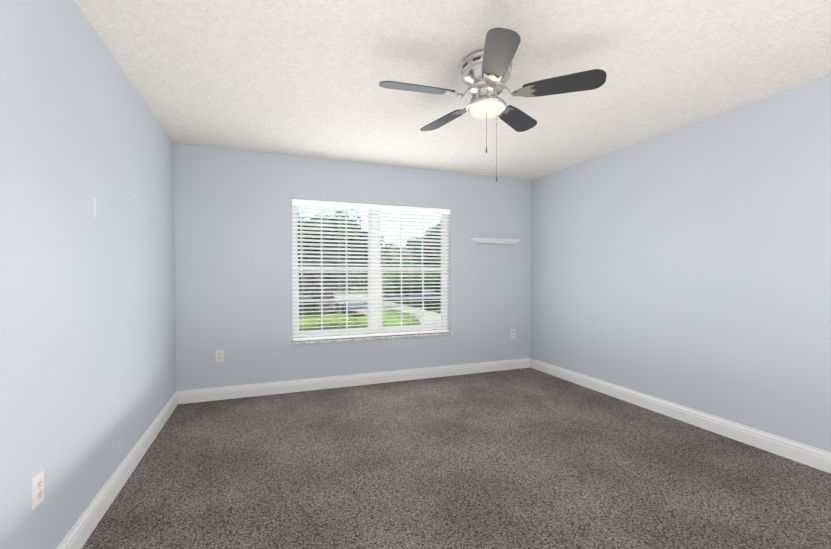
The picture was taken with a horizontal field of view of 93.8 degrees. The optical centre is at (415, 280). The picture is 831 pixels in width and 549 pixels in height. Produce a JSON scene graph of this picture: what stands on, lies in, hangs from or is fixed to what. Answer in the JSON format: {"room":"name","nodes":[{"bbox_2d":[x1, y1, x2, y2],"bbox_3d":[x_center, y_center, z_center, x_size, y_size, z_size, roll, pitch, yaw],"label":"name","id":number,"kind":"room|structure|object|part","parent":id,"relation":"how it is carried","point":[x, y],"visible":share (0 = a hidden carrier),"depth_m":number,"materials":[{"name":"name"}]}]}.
{"room":"empty bedroom","nodes":[
{"label":"empty bedroom","id":0,"kind":"room"},
{"bbox_2d":[0,0,175,548],"bbox_3d":[-1.498,-0.024,1.450,0.180,2.440,4.967,0,1,-21],"label":"wall","id":1,"kind":"structure","parent":0,"point":[84,293],"depth_m":1.70,"materials":[{"name":"paint"}]},
{"bbox_2d":[32,469,43,509],"bbox_3d":[-1.384,0.766,1.429,0.008,0.115,0.070,0,1,-21],"label":"electrical outlet","id":2,"kind":"object","parent":1,"relation":"attached to","point":[37,489],"visible":1,"depth_m":1.42,"materials":[{"name":"white plastic"}]},
{"bbox_2d":[93,193,134,445],"bbox_3d":[-1.699,0.196,2.225,0.001,1.506,0.670,0,1,-21],"label":"wall","id":3,"kind":"structure","parent":1,"relation":"attached to","point":[94,207],"depth_m":2.22,"materials":[{"name":"white paint"}]},
{"bbox_2d":[56,391,179,548],"bbox_3d":[-1.407,1.133,1.505,0.015,0.124,4.607,0,1,-21],"label":"baseboard","id":4,"kind":"structure","parent":1,"relation":"attached to","point":[82,530],"depth_m":2.11,"materials":[{"name":"white wood"}]},
{"bbox_2d":[174,143,530,390],"bbox_3d":[-0.402,-0.075,4.439,4.020,2.440,0.180,0,1,-21],"label":"wall","id":5,"kind":"structure","parent":0,"point":[233,250],"depth_m":4.00,"materials":[{"name":"paint"}]},
{"bbox_2d":[216,350,223,361],"bbox_3d":[-1.900,0.732,3.773,0.070,0.115,0.008,0,1,-21],"label":"electrical outlet","id":6,"kind":"object","parent":5,"relation":"attached to","point":[219,355],"visible":1,"depth_m":3.77,"materials":[{"name":"white plastic"}]},
{"bbox_2d":[180,358,527,403],"bbox_3d":[-0.367,1.084,4.368,3.960,0.124,0.015,0,1,-21],"label":"baseboard","id":7,"kind":"structure","parent":5,"relation":"attached to","point":[280,387],"depth_m":4.19,"materials":[{"name":"white wood"}]},
{"bbox_2d":[291,200,447,340],"bbox_3d":[-0.465,-0.115,4.433,1.816,1.480,0.055,0,1,-21],"label":"window","id":8,"kind":"structure","parent":5,"relation":"in","point":[443,327],"depth_m":4.40,"materials":[{"name":"white plastic"}]},
{"bbox_2d":[292,199,449,340],"bbox_3d":[-0.438,-0.114,4.362,1.804,1.472,0.070,0,1,-21],"label":"window blind","id":9,"kind":"object","parent":8,"relation":"attached to","point":[347,205],"visible":0.98,"depth_m":4.32,"materials":[{"name":"white plastic"}]},
{"bbox_3d":[-0.440,0.611,4.381,1.800,0.022,0.052,0,1,-21],"label":"rail","id":10,"kind":"part","parent":9,"relation":"part of","materials":[{"name":"white plastic"}]},
{"bbox_2d":[290,332,452,344],"bbox_3d":[-0.437,0.638,4.372,1.866,0.024,0.113,0,1,-21],"label":"window sill","id":11,"kind":"structure","parent":5,"relation":"attached to","point":[364,338],"depth_m":4.30,"materials":[{"name":"wood"}]},
{"bbox_2d":[471,238,520,243],"bbox_3d":[0.998,-0.490,4.813,0.650,0.052,0.120,0,1,-21],"label":"shelf","id":12,"kind":"object","parent":5,"relation":"attached to","point":[494,241],"visible":1,"depth_m":4.76,"materials":[{"name":"white wood"}]},
{"bbox_2d":[510,329,514,337],"bbox_3d":[1.248,0.681,4.989,0.070,0.115,0.008,0,1,-21],"label":"electrical outlet","id":13,"kind":"object","parent":5,"relation":"attached to","point":[512,333],"visible":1,"depth_m":4.98,"materials":[{"name":"white plastic"}]},
{"bbox_2d":[75,0,830,179],"bbox_3d":[0.461,-1.317,2.186,4.380,0.120,4.967,0,1,-21],"label":"ceiling","id":14,"kind":"structure","parent":0,"point":[305,78],"depth_m":2.30,"materials":[{"name":"white paint"}]},
{"bbox_2d":[379,28,606,181],"bbox_3d":[0.371,-0.913,2.244,1.173,0.689,1.190,0,1,-21],"label":"fan","id":15,"kind":"object","parent":14,"relation":"hanging from","point":[486,72],"visible":1,"depth_m":2.13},
{"bbox_3d":[0.408,-1.125,2.236,0.280,0.266,0.280,0,1,-21],"label":"motor","id":16,"kind":"part","parent":15,"relation":"part of","materials":[{"name":"silver metal"}]},
{"bbox_2d":[81,368,830,548],"bbox_3d":[0.461,1.208,2.228,4.380,0.050,4.967,0,1,-21],"label":"floor","id":17,"kind":"structure","parent":0,"point":[526,458],"depth_m":2.32,"materials":[{"name":"carpet"}]},
{"bbox_2d":[530,75,830,452],"bbox_3d":[2.419,-0.050,2.964,0.180,2.440,4.967,0,1,-21],"label":"wall","id":18,"kind":"structure","parent":0,"point":[688,266],"depth_m":3.05,"materials":[{"name":"paint"}]},
{"bbox_2d":[528,358,830,473],"bbox_3d":[2.328,1.109,2.948,0.015,0.124,4.607,0,1,-21],"label":"baseboard","id":19,"kind":"structure","parent":18,"relation":"attached to","point":[813,457],"depth_m":3.05,"materials":[{"name":"white wood"}]},
{"label":"outside","id":20,"kind":"structure","parent":0,"visible":0},
{"bbox_2d":[299,288,440,316],"bbox_3d":[-12.524,0.844,45.770,110.000,0.200,85.603,0,1,-21],"label":"lawn","id":21,"kind":"structure","parent":20,"point":[353,312],"depth_m":18.86,"materials":[{"name":"green plant"}]},
{"bbox_2d":[335,271,367,289],"bbox_3d":[-2.207,-0.511,35.782,47.109,2.704,2.858,0,1,-21],"label":"hedge","id":22,"kind":"object","parent":21,"relation":"on","point":[357,285],"depth_m":33.98,"materials":[{"name":"green plant"}]},
{"bbox_2d":[317,215,391,311],"bbox_3d":[-3.311,-0.881,15.508,4.750,4.240,4.444,0,1,-21],"label":"oak tree","id":23,"kind":"object","parent":21,"relation":"on","point":[330,297],"depth_m":15.30,"materials":[{"name":"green plant"}]},
{"bbox_2d":[298,209,411,316],"bbox_3d":[-2.018,-0.331,10.354,4.434,3.305,3.812,0,1,-21],"label":"oak tree","id":24,"kind":"object","parent":21,"relation":"on","point":[329,289],"depth_m":9.73,"materials":[{"name":"green plant"}]},
{"bbox_2d":[299,309,420,330],"bbox_3d":[-1.204,0.980,7.468,2.783,0.732,1.314,0,1,-21],"label":"hedge","id":25,"kind":"object","parent":21,"relation":"on","point":[361,319],"depth_m":7.08,"materials":[{"name":"green plant"}]},
{"bbox_2d":[343,248,416,288],"bbox_3d":[-1.290,-1.680,47.175,15.900,4.800,9.900,0,1,-21],"label":"house","id":26,"kind":"structure","parent":21,"relation":"on","point":[392,260],"depth_m":43.68,"materials":[{"name":"beige paint"}]},
{"bbox_2d":[382,260,440,295],"bbox_3d":[6.797,-0.277,27.457,20.171,2.535,2.492,0,1,-21],"label":"hedge","id":27,"kind":"object","parent":21,"relation":"on","point":[404,281],"depth_m":23.90,"materials":[{"name":"green plant"}]},
{"bbox_2d":[403,221,440,264],"bbox_3d":[1.825,-1.385,20.012,5.538,5.086,5.194,0,1,-21],"label":"oak tree","id":28,"kind":"object","parent":21,"relation":"on","point":[424,245],"depth_m":18.97,"materials":[{"name":"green plant"}]},
{"bbox_2d":[416,224,440,274],"bbox_3d":[2.680,-0.745,17.017,4.836,3.906,5.252,0,1,-21],"label":"oak tree","id":29,"kind":"object","parent":21,"relation":"on","point":[431,256],"depth_m":17.27,"materials":[{"name":"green plant"}]},
{"bbox_2d":[299,291,440,323],"bbox_3d":[-2.249,1.170,19.183,110.000,0.050,27.613,0,1,-21],"label":"street","id":30,"kind":"structure","parent":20,"point":[385,307],"depth_m":19.09,"materials":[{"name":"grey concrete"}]}
]}

